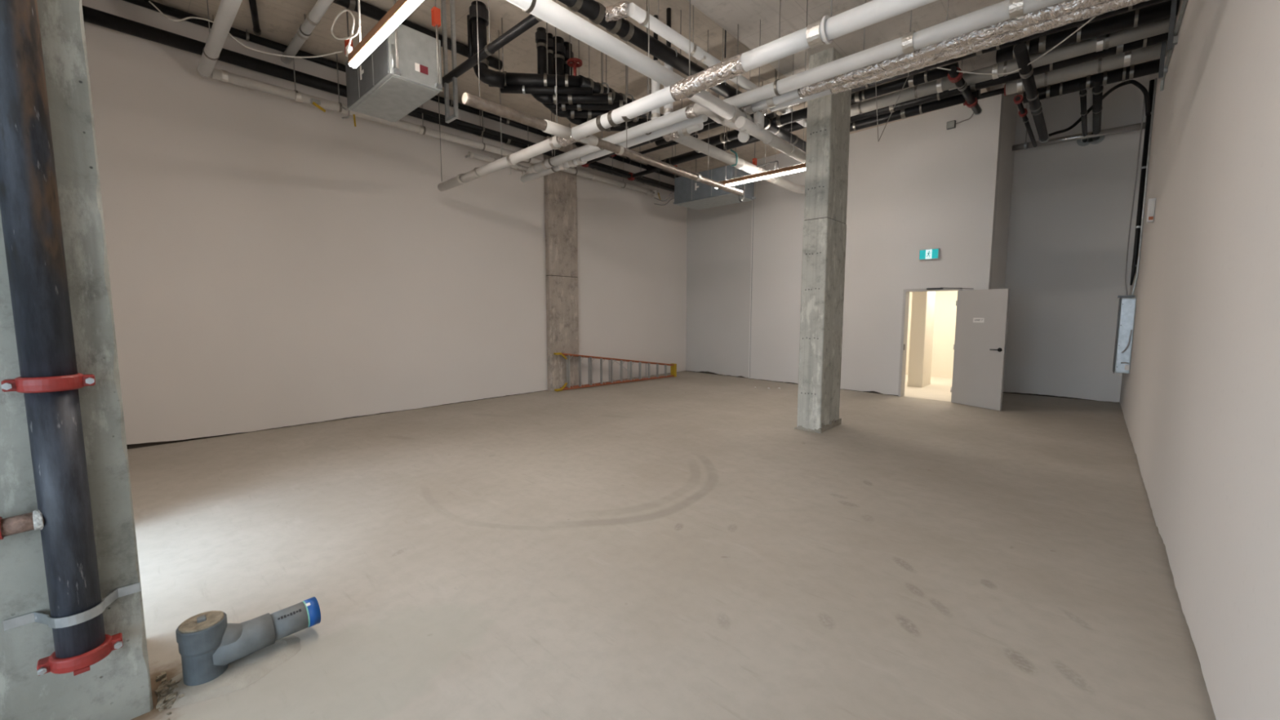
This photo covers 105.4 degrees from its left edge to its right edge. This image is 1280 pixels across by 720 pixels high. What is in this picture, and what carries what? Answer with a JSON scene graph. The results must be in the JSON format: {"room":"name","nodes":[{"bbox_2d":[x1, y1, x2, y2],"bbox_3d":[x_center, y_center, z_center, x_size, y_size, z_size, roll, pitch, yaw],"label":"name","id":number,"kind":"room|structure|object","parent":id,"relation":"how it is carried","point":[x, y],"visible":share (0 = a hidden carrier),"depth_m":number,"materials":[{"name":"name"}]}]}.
{"room":"unfinished commercial space","nodes":[
{"label":"unfinished commercial space","id":0,"kind":"room"},
{"bbox_2d":[81,0,687,448],"bbox_3d":[-3.055,-1.992,9.629,0.160,5.550,13.000,5,7,43],"label":"wall","id":1,"kind":"structure","parent":0,"point":[274,261],"depth_m":7.50,"materials":[{"name":"paint"}]},
{"bbox_2d":[465,151,528,175],"bbox_3d":[-2.727,-3.773,9.525,0.235,0.236,1.360,5,7,43],"label":"pipe","id":2,"kind":"object","parent":1,"relation":"attached to","point":[470,154],"visible":0.78,"depth_m":9.25,"materials":[{"name":"silver metal"}]},
{"bbox_2d":[543,136,578,391],"bbox_3d":[-1.738,-2.107,10.850,0.170,5.550,0.810,5,7,43],"label":"wall column","id":3,"kind":"structure","parent":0,"point":[560,187],"depth_m":10.77,"materials":[{"name":"concrete"}]},
{"bbox_2d":[151,0,990,176],"bbox_3d":[0.957,-4.663,6.811,10.200,0.300,14.700,5,7,43],"label":"ceiling","id":4,"kind":"structure","parent":0,"point":[279,20],"depth_m":6.94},
{"bbox_2d":[196,0,242,78],"bbox_3d":[-3.404,-3.846,4.208,5.980,0.835,0.150,5,7,43],"label":"insulated pipe","id":5,"kind":"object","parent":4,"relation":"hanging from","point":[227,11],"visible":1,"depth_m":5.37,"materials":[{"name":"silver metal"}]},
{"bbox_2d":[248,0,261,35],"bbox_3d":[-4.883,-4.402,6.173,0.085,0.086,1.106,-4,7,-35],"label":"conduit","id":6,"kind":"object","parent":4,"relation":"attached to","point":[256,30],"visible":1,"depth_m":6.24,"materials":[{"name":"black metal"}]},
{"bbox_2d":[280,0,333,64],"bbox_3d":[-3.801,-4.288,5.821,3.601,0.261,0.130,5,7,43],"label":"insulated pipe","id":7,"kind":"object","parent":4,"relation":"hanging from","point":[313,17],"visible":1,"depth_m":6.23,"materials":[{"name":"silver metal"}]},
{"bbox_2d":[330,0,423,67],"bbox_3d":[-2.069,-3.507,3.989,2.820,1.470,0.082,5,7,43],"label":"linear light","id":8,"kind":"object","parent":4,"relation":"hanging from","point":[401,10],"visible":1,"depth_m":4.27,"materials":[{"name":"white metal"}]},
{"bbox_2d":[82,5,673,191],"bbox_3d":[-2.593,-4.493,9.510,0.174,0.548,11.400,5,7,43],"label":"ceiling beam","id":9,"kind":"structure","parent":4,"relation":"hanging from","point":[91,15],"depth_m":6.51,"materials":[{"name":"metal"}]},
{"bbox_2d":[341,0,442,122],"bbox_3d":[-3.165,-3.743,5.912,2.149,1.362,0.580,5,7,43],"label":"handler","id":10,"kind":"object","parent":4,"relation":"hanging from","point":[403,72],"visible":0.93,"depth_m":5.40,"materials":[{"name":"silver metal"}]},
{"bbox_2d":[148,0,342,57],"bbox_3d":[-4.543,-3.781,5.626,1.945,0.524,0.197,-1,6,-13],"label":"cable","id":11,"kind":"object","parent":10,"relation":"hanging from","point":[154,6],"visible":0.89,"depth_m":5.57,"materials":[{"name":"white plastic"}]},
{"bbox_2d":[122,0,679,178],"bbox_3d":[-2.618,-4.700,9.582,0.114,0.148,11.500,5,7,43],"label":"pipe","id":12,"kind":"object","parent":4,"relation":"hanging from","point":[166,10],"visible":0.62,"depth_m":7.13,"materials":[{"name":"metal"}]},
{"bbox_2d":[333,0,502,70],"bbox_3d":[-3.523,-4.349,5.940,0.154,0.156,4.100,5,7,43],"label":"conduit","id":13,"kind":"object","parent":4,"relation":"attached to","point":[370,11],"visible":0.41,"depth_m":6.38,"materials":[{"name":"black metal"}]},
{"bbox_2d":[211,38,660,199],"bbox_3d":[-2.473,-4.242,9.422,0.225,1.031,8.800,5,7,43],"label":"insulated pipe","id":14,"kind":"object","parent":4,"relation":"hanging from","point":[222,75],"visible":0.84,"depth_m":7.75,"materials":[{"name":"silver metal"}]},
{"bbox_2d":[440,0,458,123],"bbox_3d":[-2.301,-3.677,5.895,0.260,1.490,0.040,5,7,43],"label":"bracket","id":15,"kind":"object","parent":4,"relation":"hanging from","point":[448,118],"visible":1,"depth_m":5.90,"materials":[{"name":"metal"}]},
{"bbox_2d":[466,0,505,88],"bbox_3d":[-1.955,-3.961,6.160,0.470,0.975,0.228,0,5,-3],"label":"pipe","id":16,"kind":"object","parent":4,"relation":"hanging from","point":[487,76],"visible":0.79,"depth_m":6.11,"materials":[{"name":"metal"}]},
{"bbox_2d":[441,0,542,87],"bbox_3d":[-1.696,-3.847,5.316,2.130,1.042,0.101,5,7,43],"label":"pipe","id":17,"kind":"object","parent":4,"relation":"hanging from","point":[531,20],"visible":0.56,"depth_m":5.23,"materials":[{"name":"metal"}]},
{"bbox_2d":[488,17,580,88],"bbox_3d":[-1.397,-4.042,6.457,1.204,0.870,0.198,-1,5,-6],"label":"pipe","id":18,"kind":"object","parent":4,"relation":"hanging from","point":[511,78],"visible":0.59,"depth_m":6.43,"materials":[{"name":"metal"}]},
{"bbox_2d":[500,85,592,95],"bbox_3d":[-1.238,-3.588,6.489,1.209,0.108,0.106,0,5,-3],"label":"pipe","id":19,"kind":"object","parent":18,"relation":"attached to","point":[524,90],"visible":0.88,"depth_m":6.46,"materials":[{"name":"metal"}]},
{"bbox_2d":[567,57,582,75],"bbox_3d":[-0.867,-3.846,6.489,0.200,0.235,0.200,5,7,43],"label":"valve","id":20,"kind":"object","parent":18,"relation":"attached to","point":[574,64],"visible":0.99,"depth_m":6.47,"materials":[{"name":"red paint"}]},
{"bbox_2d":[535,26,546,74],"bbox_3d":[-1.342,-4.073,6.677,0.168,0.850,0.168,5,7,43],"label":"black riser","id":21,"kind":"object","parent":4,"relation":"hanging from","point":[541,34],"visible":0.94,"depth_m":6.62,"materials":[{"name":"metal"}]},
{"bbox_2d":[413,97,674,186],"bbox_3d":[-1.407,-4.557,10.318,0.084,0.572,7.000,5,7,43],"label":"pipe","id":22,"kind":"object","parent":4,"relation":"hanging from","point":[482,128],"visible":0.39,"depth_m":8.94,"materials":[{"name":"black metal"}]},
{"bbox_2d":[546,32,554,74],"bbox_3d":[-1.255,-4.084,6.800,0.134,0.850,0.134,5,7,43],"label":"black riser","id":23,"kind":"object","parent":4,"relation":"hanging from","point":[550,41],"visible":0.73,"depth_m":6.75,"materials":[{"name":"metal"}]},
{"bbox_2d":[552,35,565,75],"bbox_3d":[-1.161,-4.095,6.917,0.214,0.850,0.214,5,7,43],"label":"black riser","id":24,"kind":"object","parent":4,"relation":"hanging from","point":[561,49],"visible":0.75,"depth_m":6.83,"materials":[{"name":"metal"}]},
{"bbox_2d":[564,41,573,75],"bbox_3d":[-1.052,-4.108,7.048,0.194,0.850,0.194,5,7,43],"label":"black riser","id":25,"kind":"object","parent":4,"relation":"hanging from","point":[567,45],"visible":0.36,"depth_m":6.96,"materials":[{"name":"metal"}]},
{"bbox_2d":[531,34,613,104],"bbox_3d":[-0.922,-3.975,6.562,1.127,1.022,0.172,0,5,3],"label":"branch","id":26,"kind":"object","parent":4,"relation":"hanging from","point":[596,98],"visible":0.79,"depth_m":6.55,"materials":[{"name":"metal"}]},
{"bbox_2d":[542,39,624,111],"bbox_3d":[-0.812,-3.999,6.786,1.199,1.017,0.163,0,5,2],"label":"branch","id":27,"kind":"object","parent":4,"relation":"hanging from","point":[616,104],"visible":0.53,"depth_m":6.78,"materials":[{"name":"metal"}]},
{"bbox_2d":[548,44,639,121],"bbox_3d":[-0.677,-4.017,7.056,1.325,1.032,0.200,-1,5,-5],"label":"branch","id":28,"kind":"object","parent":4,"relation":"hanging from","point":[588,114],"visible":0.47,"depth_m":7.02,"materials":[{"name":"metal"}]},
{"bbox_2d":[462,0,744,202],"bbox_3d":[0.065,-3.536,6.592,0.160,1.902,5.213,5,7,43],"label":"insulated pipe","id":29,"kind":"object","parent":4,"relation":"hanging from","point":[546,126],"visible":1,"depth_m":5.64,"materials":[{"name":"metal"}]},
{"bbox_2d":[566,54,651,127],"bbox_3d":[-0.429,-4.036,7.310,1.400,1.042,0.180,0,5,-4],"label":"branch","id":30,"kind":"object","parent":4,"relation":"hanging from","point":[576,121],"visible":0.24,"depth_m":7.31,"materials":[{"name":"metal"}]},
{"bbox_2d":[552,144,674,191],"bbox_3d":[0.296,-4.500,10.793,1.536,0.775,4.400,5,7,43],"label":"branch","id":31,"kind":"object","parent":4,"relation":"hanging from","point":[631,176],"visible":0.55,"depth_m":10.93,"materials":[{"name":"black metal"}]},
{"bbox_2d":[520,65,707,182],"bbox_3d":[-0.670,-3.849,7.525,4.152,1.455,0.177,5,7,43],"label":"insulated pipe","id":32,"kind":"object","parent":4,"relation":"hanging from","point":[701,118],"visible":0.56,"depth_m":7.09,"materials":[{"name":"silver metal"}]},
{"bbox_2d":[605,126,631,131],"bbox_3d":[-0.113,-4.045,7.486,1.458,1.057,0.168,0,5,-2],"label":"branch","id":33,"kind":"object","parent":4,"relation":"hanging from","point":[612,128],"visible":0.07,"depth_m":7.47,"materials":[{"name":"metal"}]},
{"bbox_2d":[577,53,663,119],"bbox_3d":[-0.193,-4.104,7.153,0.230,0.878,1.842,5,7,43],"label":"pipe","id":34,"kind":"object","parent":4,"relation":"hanging from","point":[597,87],"visible":0.38,"depth_m":6.78,"materials":[{"name":"metal"}]},
{"bbox_2d":[527,27,724,173],"bbox_3d":[-0.492,-3.823,7.220,3.872,1.450,0.438,5,7,43],"label":"insulated pipe","id":35,"kind":"object","parent":4,"relation":"hanging from","point":[694,110],"visible":0.79,"depth_m":6.66,"materials":[{"name":"silver metal"}]},
{"bbox_2d":[650,14,660,119],"bbox_3d":[0.205,-3.820,6.399,0.128,1.300,0.128,5,7,43],"label":"insulated riser","id":36,"kind":"object","parent":4,"relation":"hanging from","point":[655,113],"visible":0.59,"depth_m":6.38,"materials":[{"name":"silver metal"}]},
{"bbox_2d":[626,99,697,159],"bbox_3d":[0.375,-4.333,9.094,1.700,0.787,0.074,5,7,43],"label":"pipe","id":37,"kind":"object","parent":4,"relation":"hanging from","point":[673,143],"visible":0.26,"depth_m":9.09,"materials":[{"name":"metal"}]},
{"bbox_2d":[607,89,719,155],"bbox_3d":[0.701,-4.178,7.984,3.501,0.886,0.124,5,7,43],"label":"pipe","id":38,"kind":"object","parent":4,"relation":"hanging from","point":[709,120],"visible":0.09,"depth_m":8.42,"materials":[{"name":"metal"}]},
{"bbox_2d":[663,7,673,115],"bbox_3d":[0.366,-3.806,6.250,0.128,1.300,0.128,5,7,43],"label":"rod","id":39,"kind":"object","parent":4,"relation":"hanging from","point":[668,108],"visible":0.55,"depth_m":6.21,"materials":[{"name":"silver metal"}]},
{"bbox_2d":[557,0,783,127],"bbox_3d":[0.422,-4.073,6.132,0.204,0.746,5.701,5,7,43],"label":"pipe","id":40,"kind":"object","parent":4,"relation":"hanging from","point":[593,10],"visible":0.8,"depth_m":5.68,"materials":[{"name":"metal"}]},
{"bbox_2d":[437,0,937,191],"bbox_3d":[-0.245,-3.432,5.148,8.562,1.838,0.219,5,7,43],"label":"insulated pipe","id":41,"kind":"object","parent":4,"relation":"hanging from","point":[821,32],"visible":0.95,"depth_m":4.28,"materials":[{"name":"silver metal"}]},
{"bbox_2d":[653,144,756,209],"bbox_3d":[1.405,-4.255,11.210,2.369,1.342,0.918,5,7,43],"label":"handler","id":42,"kind":"object","parent":4,"relation":"hanging from","point":[688,193],"visible":0.81,"depth_m":10.75,"materials":[{"name":"grey metal"}]},
{"bbox_2d":[604,0,807,127],"bbox_3d":[1.290,-4.128,6.601,4.430,0.726,0.339,-5,7,-44],"label":"insulated pipe","id":43,"kind":"object","parent":4,"relation":"hanging from","point":[620,10],"visible":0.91,"depth_m":5.57,"materials":[{"name":"silver metal"}]},
{"bbox_2d":[654,81,763,146],"bbox_3d":[1.561,-4.423,8.598,3.302,0.515,0.184,5,7,43],"label":"pipe","id":44,"kind":"object","parent":4,"relation":"hanging from","point":[713,125],"visible":0.09,"depth_m":8.98,"materials":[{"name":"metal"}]},
{"bbox_2d":[662,62,804,193],"bbox_3d":[2.201,-4.026,8.713,0.629,1.327,4.984,5,7,43],"label":"insulated pipe","id":45,"kind":"object","parent":4,"relation":"hanging from","point":[682,136],"visible":0.71,"depth_m":8.03,"materials":[{"name":"silver metal"}]},
{"bbox_2d":[645,102,858,169],"bbox_3d":[1.881,-4.434,9.463,4.603,0.655,0.184,5,7,43],"label":"pipe","id":46,"kind":"object","parent":4,"relation":"hanging from","point":[691,155],"visible":0.37,"depth_m":9.65,"materials":[{"name":"metal"}]},
{"bbox_2d":[700,71,807,146],"bbox_3d":[1.832,-4.171,8.029,2.101,0.908,0.164,5,7,43],"label":"pipe","id":47,"kind":"object","parent":4,"relation":"hanging from","point":[801,114],"visible":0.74,"depth_m":7.71,"materials":[{"name":"metal"}]},
{"bbox_2d":[715,102,805,188],"bbox_3d":[2.328,-3.918,8.385,2.420,1.480,0.068,5,7,43],"label":"linear light","id":48,"kind":"object","parent":4,"relation":"hanging from","point":[800,167],"visible":0.57,"depth_m":8.51,"materials":[{"name":"white metal"}]},
{"bbox_2d":[715,168,805,188],"bbox_3d":[2.328,-3.196,8.453,2.412,0.030,0.062,5,7,43],"label":"diffuser","id":49,"kind":"object","parent":48,"relation":"attached to","point":[778,173],"depth_m":8.56,"materials":[{"name":"beige"}]},
{"bbox_2d":[745,71,806,151],"bbox_3d":[2.397,-4.144,8.053,0.154,0.968,3.200,5,7,43],"label":"pipe","id":50,"kind":"object","parent":4,"relation":"hanging from","point":[770,126],"visible":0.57,"depth_m":7.97,"materials":[{"name":"metal"}]},
{"bbox_2d":[127,370,1216,719],"bbox_3d":[1.585,1.011,8.030,10.200,0.172,16.550,5,7,43],"label":"floor","id":51,"kind":"structure","parent":0,"point":[671,548],"depth_m":3.37,"materials":[{"name":"concrete"}]},
{"bbox_2d":[0,0,153,719],"bbox_3d":[-2.640,-1.246,1.759,0.686,5.550,0.858,5,7,43],"label":"concrete pillar","id":52,"kind":"structure","parent":51,"relation":"on","point":[117,686],"depth_m":1.87,"materials":[{"name":"grey concrete"}]},
{"bbox_2d":[0,0,140,675],"bbox_3d":[-2.272,-1.253,1.541,0.168,4.896,0.673,5,7,43],"label":"drain riser","id":53,"kind":"object","parent":52,"relation":"attached to","point":[50,381],"visible":1,"depth_m":1.74,"materials":[{"name":"black paint"}]},
{"bbox_2d":[175,596,320,685],"bbox_3d":[-1.921,1.332,2.422,0.178,0.292,0.546,5,7,43],"label":"stub","id":54,"kind":"object","parent":51,"relation":"on","point":[206,642],"visible":1,"depth_m":2.30,"materials":[{"name":"grey plastic"}]},
{"bbox_2d":[553,352,676,391],"bbox_3d":[-0.468,0.146,11.978,3.819,0.850,0.155,-5,7,-42],"label":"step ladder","id":55,"kind":"object","parent":51,"relation":"on","point":[673,366],"visible":1,"depth_m":11.72,"materials":[{"name":"brown metal"}]},
{"bbox_2d":[794,47,851,433],"bbox_3d":[2.704,-1.601,7.140,0.405,5.258,0.790,5,7,43],"label":"concrete column","id":56,"kind":"structure","parent":51,"relation":"on","point":[828,117],"depth_m":6.94,"materials":[{"name":"grey concrete"}]},
{"bbox_2d":[907,291,935,387],"bbox_3d":[6.666,-0.840,11.515,0.310,2.898,0.800,5,7,43],"label":"column","id":57,"kind":"structure","parent":51,"relation":"on","point":[922,309],"depth_m":11.28,"materials":[{"name":"beige paint"}]},
{"bbox_2d":[685,161,752,377],"bbox_3d":[2.072,-2.367,13.588,0.120,5.550,2.559,-5,7,-42],"label":"wall","id":58,"kind":"structure","parent":0,"point":[718,248],"depth_m":13.42,"materials":[{"name":"grey paint"}]},
{"bbox_2d":[749,83,1004,395],"bbox_3d":[4.652,-2.420,10.707,0.170,6.200,5.148,-5,7,-42],"label":"wall","id":59,"kind":"structure","parent":0,"point":[879,172],"depth_m":10.11,"materials":[{"name":"grey paint"}]},
{"bbox_2d":[919,248,939,260],"bbox_3d":[5.627,-2.055,9.485,0.076,0.196,0.340,-5,7,-42],"label":"exit sign","id":60,"kind":"object","parent":59,"relation":"attached to","point":[927,254],"visible":1,"depth_m":9.45,"materials":[{"name":"teal plastic"}]},
{"bbox_2d":[897,287,1009,410],"bbox_3d":[5.968,-0.281,9.312,0.422,2.203,1.883,-3,6,-30],"label":"door","id":61,"kind":"structure","parent":59,"relation":"in","point":[982,315],"depth_m":8.87,"materials":[{"name":"grey"}]},
{"bbox_2d":[946,111,973,129],"bbox_3d":[5.906,-4.507,8.962,0.055,0.406,0.448,-5,7,-42],"label":"junction box","id":62,"kind":"object","parent":59,"relation":"attached to","point":[952,124],"visible":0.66,"depth_m":9.05,"materials":[{"name":"grey"}]},
{"bbox_2d":[687,0,1169,101],"bbox_3d":[1.684,-4.044,3.457,4.520,0.300,10.700,5,7,43],"label":"ceiling","id":63,"kind":"structure","parent":0,"point":[728,14],"depth_m":5.95,"materials":[{"name":"concrete"}]},
{"bbox_2d":[506,0,753,124],"bbox_3d":[-0.112,-3.338,4.406,0.180,1.284,4.351,5,7,43],"label":"insulated pipe","id":64,"kind":"object","parent":63,"relation":"hanging from","point":[549,11],"visible":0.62,"depth_m":4.28,"materials":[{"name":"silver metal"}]},
{"bbox_2d":[724,30,726,57],"bbox_3d":[1.222,-4.116,6.343,0.020,0.500,7.500,5,7,43],"label":"conduit","id":65,"kind":"object","parent":63,"relation":"attached to","point":[725,30],"visible":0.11,"depth_m":6.20,"materials":[{"name":"black metal"}]},
{"bbox_2d":[720,24,749,142],"bbox_3d":[1.174,-3.430,6.072,0.444,1.415,0.416,5,7,43],"label":"insulated pipe","id":66,"kind":"object","parent":63,"relation":"hanging from","point":[743,137],"visible":0.31,"depth_m":6.07,"materials":[{"name":"silver metal"}]},
{"bbox_2d":[735,19,805,163],"bbox_3d":[1.770,-3.464,6.306,0.160,1.392,1.802,5,7,43],"label":"insulated pipe","id":67,"kind":"object","parent":63,"relation":"hanging from","point":[742,123],"visible":0.97,"depth_m":6.17,"materials":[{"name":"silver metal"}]},
{"bbox_2d":[875,71,909,142],"bbox_3d":[3.460,-3.627,6.704,0.462,1.143,0.010,5,7,43],"label":"wire","id":68,"kind":"object","parent":63,"relation":"hanging from","point":[908,72],"visible":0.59,"depth_m":6.83,"materials":[{"name":"silver metal"}]},
{"bbox_2d":[723,0,1066,108],"bbox_3d":[2.468,-3.438,4.559,3.921,1.114,0.177,5,7,43],"label":"insulated pipe","id":69,"kind":"object","parent":63,"relation":"hanging from","point":[1006,10],"visible":0.98,"depth_m":4.57,"materials":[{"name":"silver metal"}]},
{"bbox_2d":[850,76,956,116],"bbox_3d":[3.720,-4.077,7.514,1.982,0.400,0.184,5,7,43],"label":"insulated pipe","id":70,"kind":"object","parent":63,"relation":"hanging from","point":[938,86],"visible":0.69,"depth_m":7.25,"materials":[{"name":"grey fabric"}]},
{"bbox_2d":[850,62,959,103],"bbox_3d":[3.602,-4.082,7.186,1.850,0.328,0.154,5,7,43],"label":"pipe","id":71,"kind":"object","parent":63,"relation":"hanging from","point":[927,76],"visible":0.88,"depth_m":6.99,"materials":[{"name":"metal"}]},
{"bbox_2d":[849,88,980,132],"bbox_3d":[4.111,-4.138,8.103,2.551,0.389,0.184,5,7,43],"label":"pipe","id":72,"kind":"object","parent":63,"relation":"hanging from","point":[959,99],"visible":0.48,"depth_m":7.81,"materials":[{"name":"metal"}]},
{"bbox_2d":[745,0,1112,114],"bbox_3d":[2.664,-3.432,4.625,3.721,1.138,0.159,5,7,43],"label":"insulated pipe","id":73,"kind":"object","parent":63,"relation":"hanging from","point":[1068,6],"visible":0.6,"depth_m":4.51,"materials":[{"name":"silver metal"}]},
{"bbox_2d":[724,0,1149,132],"bbox_3d":[2.673,-3.334,4.830,3.976,1.373,0.391,4,7,38],"label":"insulated pipe","id":74,"kind":"object","parent":63,"relation":"hanging from","point":[1095,11],"visible":0.47,"depth_m":4.53,"materials":[{"name":"silver metal"}]},
{"bbox_2d":[947,60,982,115],"bbox_3d":[4.688,-4.001,7.012,0.170,0.455,1.771,5,7,43],"label":"pipe","id":75,"kind":"object","parent":63,"relation":"hanging from","point":[954,77],"visible":0.99,"depth_m":6.80,"materials":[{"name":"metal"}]},
{"bbox_2d":[851,0,1163,92],"bbox_3d":[4.167,-4.022,6.311,3.870,0.281,0.164,5,7,43],"label":"pipe","id":76,"kind":"object","parent":63,"relation":"hanging from","point":[1150,2],"visible":0.3,"depth_m":5.93,"materials":[{"name":"metal"}]},
{"bbox_2d":[849,32,1168,123],"bbox_3d":[4.717,-4.100,7.270,4.370,0.308,0.174,5,7,43],"label":"pipe","id":77,"kind":"object","parent":63,"relation":"hanging from","point":[1144,42],"visible":0.41,"depth_m":6.74,"materials":[{"name":"metal"}]},
{"bbox_2d":[948,17,1175,90],"bbox_3d":[5.302,-4.003,6.325,2.220,0.323,0.184,5,7,43],"label":"insulated pipe","id":78,"kind":"object","parent":63,"relation":"hanging from","point":[1105,42],"visible":0.8,"depth_m":6.09,"materials":[{"name":"grey fabric"}]},
{"bbox_2d":[1005,40,1167,95],"bbox_3d":[5.998,-4.022,6.635,1.620,0.343,0.224,5,7,43],"label":"insulated pipe","id":79,"kind":"object","parent":63,"relation":"hanging from","point":[1128,58],"visible":0.65,"depth_m":6.51,"materials":[{"name":"grey fabric"}]},
{"bbox_2d":[995,0,1179,63],"bbox_3d":[5.319,-3.986,5.901,1.623,0.276,0.184,5,7,43],"label":"pipe","id":80,"kind":"object","parent":63,"relation":"hanging from","point":[1162,11],"visible":0.78,"depth_m":5.76,"materials":[{"name":"metal"}]},
{"bbox_2d":[905,290,957,377],"bbox_3d":[8.020,-0.988,13.082,3.160,2.900,0.150,5,7,43],"label":"wall","id":81,"kind":"structure","parent":0,"point":[945,308],"depth_m":12.97,"materials":[{"name":"beige paint"}]},
{"bbox_2d":[991,82,1017,288],"bbox_3d":[7.055,-2.321,9.660,0.160,6.200,1.978,5,7,43],"label":"wall","id":82,"kind":"structure","parent":0,"point":[1010,108],"depth_m":9.50,"materials":[{"name":"paint"}]},
{"bbox_2d":[1002,74,1150,402],"bbox_3d":[8.537,-2.329,9.745,2.100,6.200,0.160,5,7,43],"label":"wall","id":83,"kind":"structure","parent":0,"point":[1071,203],"depth_m":9.65,"materials":[{"name":"paint"}]},
{"bbox_2d":[1017,59,1151,93],"bbox_3d":[7.416,-5.384,8.061,2.500,0.200,4.000,5,7,43],"label":"ceiling","id":84,"kind":"structure","parent":0,"point":[1151,60],"depth_m":9.28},
{"bbox_2d":[1013,94,1037,147],"bbox_3d":[6.487,-4.588,8.111,0.110,1.395,2.701,5,7,43],"label":"pipe","id":85,"kind":"object","parent":84,"relation":"hanging from","point":[1018,100],"visible":0.97,"depth_m":7.71,"materials":[{"name":"black metal"}]},
{"bbox_2d":[963,84,1011,106],"bbox_3d":[5.355,-4.140,7.494,0.630,0.270,0.160,5,7,43],"label":"pipe","id":86,"kind":"object","parent":85,"relation":"attached to","point":[1001,91],"visible":0.26,"depth_m":7.43,"materials":[{"name":"black metal"}]},
{"bbox_2d":[1013,42,1048,142],"bbox_3d":[5.901,-4.486,7.235,0.148,1.432,4.110,5,7,43],"label":"pipe","id":87,"kind":"object","parent":84,"relation":"hanging from","point":[1020,51],"visible":0.98,"depth_m":6.73,"materials":[{"name":"metal"}]},
{"bbox_2d":[936,16,1095,75],"bbox_3d":[4.795,-3.847,5.733,0.576,0.435,2.181,-4,7,-37],"label":"cable","id":88,"kind":"object","parent":87,"relation":"hanging from","point":[1092,18],"visible":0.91,"depth_m":6.07,"materials":[{"name":"white plastic"}]},
{"bbox_2d":[1076,79,1093,146],"bbox_3d":[7.431,-4.646,8.117,0.236,1.280,3.401,5,7,43],"label":"pipe","id":89,"kind":"object","parent":84,"relation":"hanging from","point":[1082,94],"visible":0.81,"depth_m":8.01,"materials":[{"name":"metal"}]},
{"bbox_2d":[1022,58,1159,103],"bbox_3d":[6.460,-4.542,6.977,1.470,1.273,0.184,5,7,43],"label":"pipe","id":90,"kind":"object","parent":84,"relation":"hanging from","point":[1133,71],"visible":0.81,"depth_m":6.87,"materials":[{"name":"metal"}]},
{"bbox_2d":[1088,73,1105,144],"bbox_3d":[7.548,-4.636,8.009,0.236,1.280,3.402,5,7,43],"label":"pipe","id":91,"kind":"object","parent":84,"relation":"hanging from","point":[1097,91],"visible":0.81,"depth_m":7.75,"materials":[{"name":"metal"}]},
{"bbox_2d":[1120,0,1279,719],"bbox_3d":[4.384,-1.763,3.765,0.160,6.200,14.500,5,7,43],"label":"wall","id":92,"kind":"structure","parent":0,"point":[1200,393],"depth_m":2.51,"materials":[{"name":"paint"}]},
{"bbox_2d":[1012,122,1145,151],"bbox_3d":[8.211,-4.434,9.191,1.882,0.605,0.140,5,7,43],"label":"bar","id":93,"kind":"object","parent":92,"relation":"attached to","point":[1026,145],"visible":0.87,"depth_m":9.13,"materials":[{"name":"grey metal"}]},
{"bbox_2d":[1038,80,1150,138],"bbox_3d":[7.624,-4.090,8.389,0.410,0.586,2.268,1,5,5],"label":"cable","id":94,"kind":"object","parent":92,"relation":"attached to","point":[1140,86],"visible":0.84,"depth_m":7.38,"materials":[{"name":"black rubber"}]},
{"bbox_2d":[1112,295,1136,373],"bbox_3d":[7.751,-0.412,7.824,0.208,1.235,0.560,5,7,43],"label":"electrical panel","id":95,"kind":"object","parent":92,"relation":"attached to","point":[1126,304],"visible":1,"depth_m":7.66,"materials":[{"name":"metal"}]},
{"bbox_2d":[1124,77,1156,295],"bbox_3d":[7.766,-2.636,7.584,0.151,3.262,0.122,5,7,43],"label":"cable conduit","id":96,"kind":"object","parent":92,"relation":"attached to","point":[1153,83],"visible":0.95,"depth_m":7.56,"materials":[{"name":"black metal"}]},
{"bbox_2d":[1146,198,1155,222],"bbox_3d":[6.369,-1.861,6.080,0.063,0.280,0.126,5,7,43],"label":"wall device","id":97,"kind":"object","parent":92,"relation":"attached to","point":[1152,202],"visible":1,"depth_m":6.04,"materials":[{"name":"white plastic"}]},
{"bbox_2d":[1158,0,1177,78],"bbox_3d":[6.096,-3.746,5.611,0.074,0.700,1.060,5,7,43],"label":"channel","id":98,"kind":"object","parent":92,"relation":"attached to","point":[1172,40],"visible":0.78,"depth_m":5.27,"materials":[{"name":"metal"}]},
{"bbox_2d":[1160,0,1187,91],"bbox_3d":[5.149,-3.395,4.586,0.034,0.195,4.566,5,7,43],"label":"conduit","id":99,"kind":"object","parent":92,"relation":"attached to","point":[1184,2],"visible":0.78,"depth_m":5.22,"materials":[{"name":"metal"}]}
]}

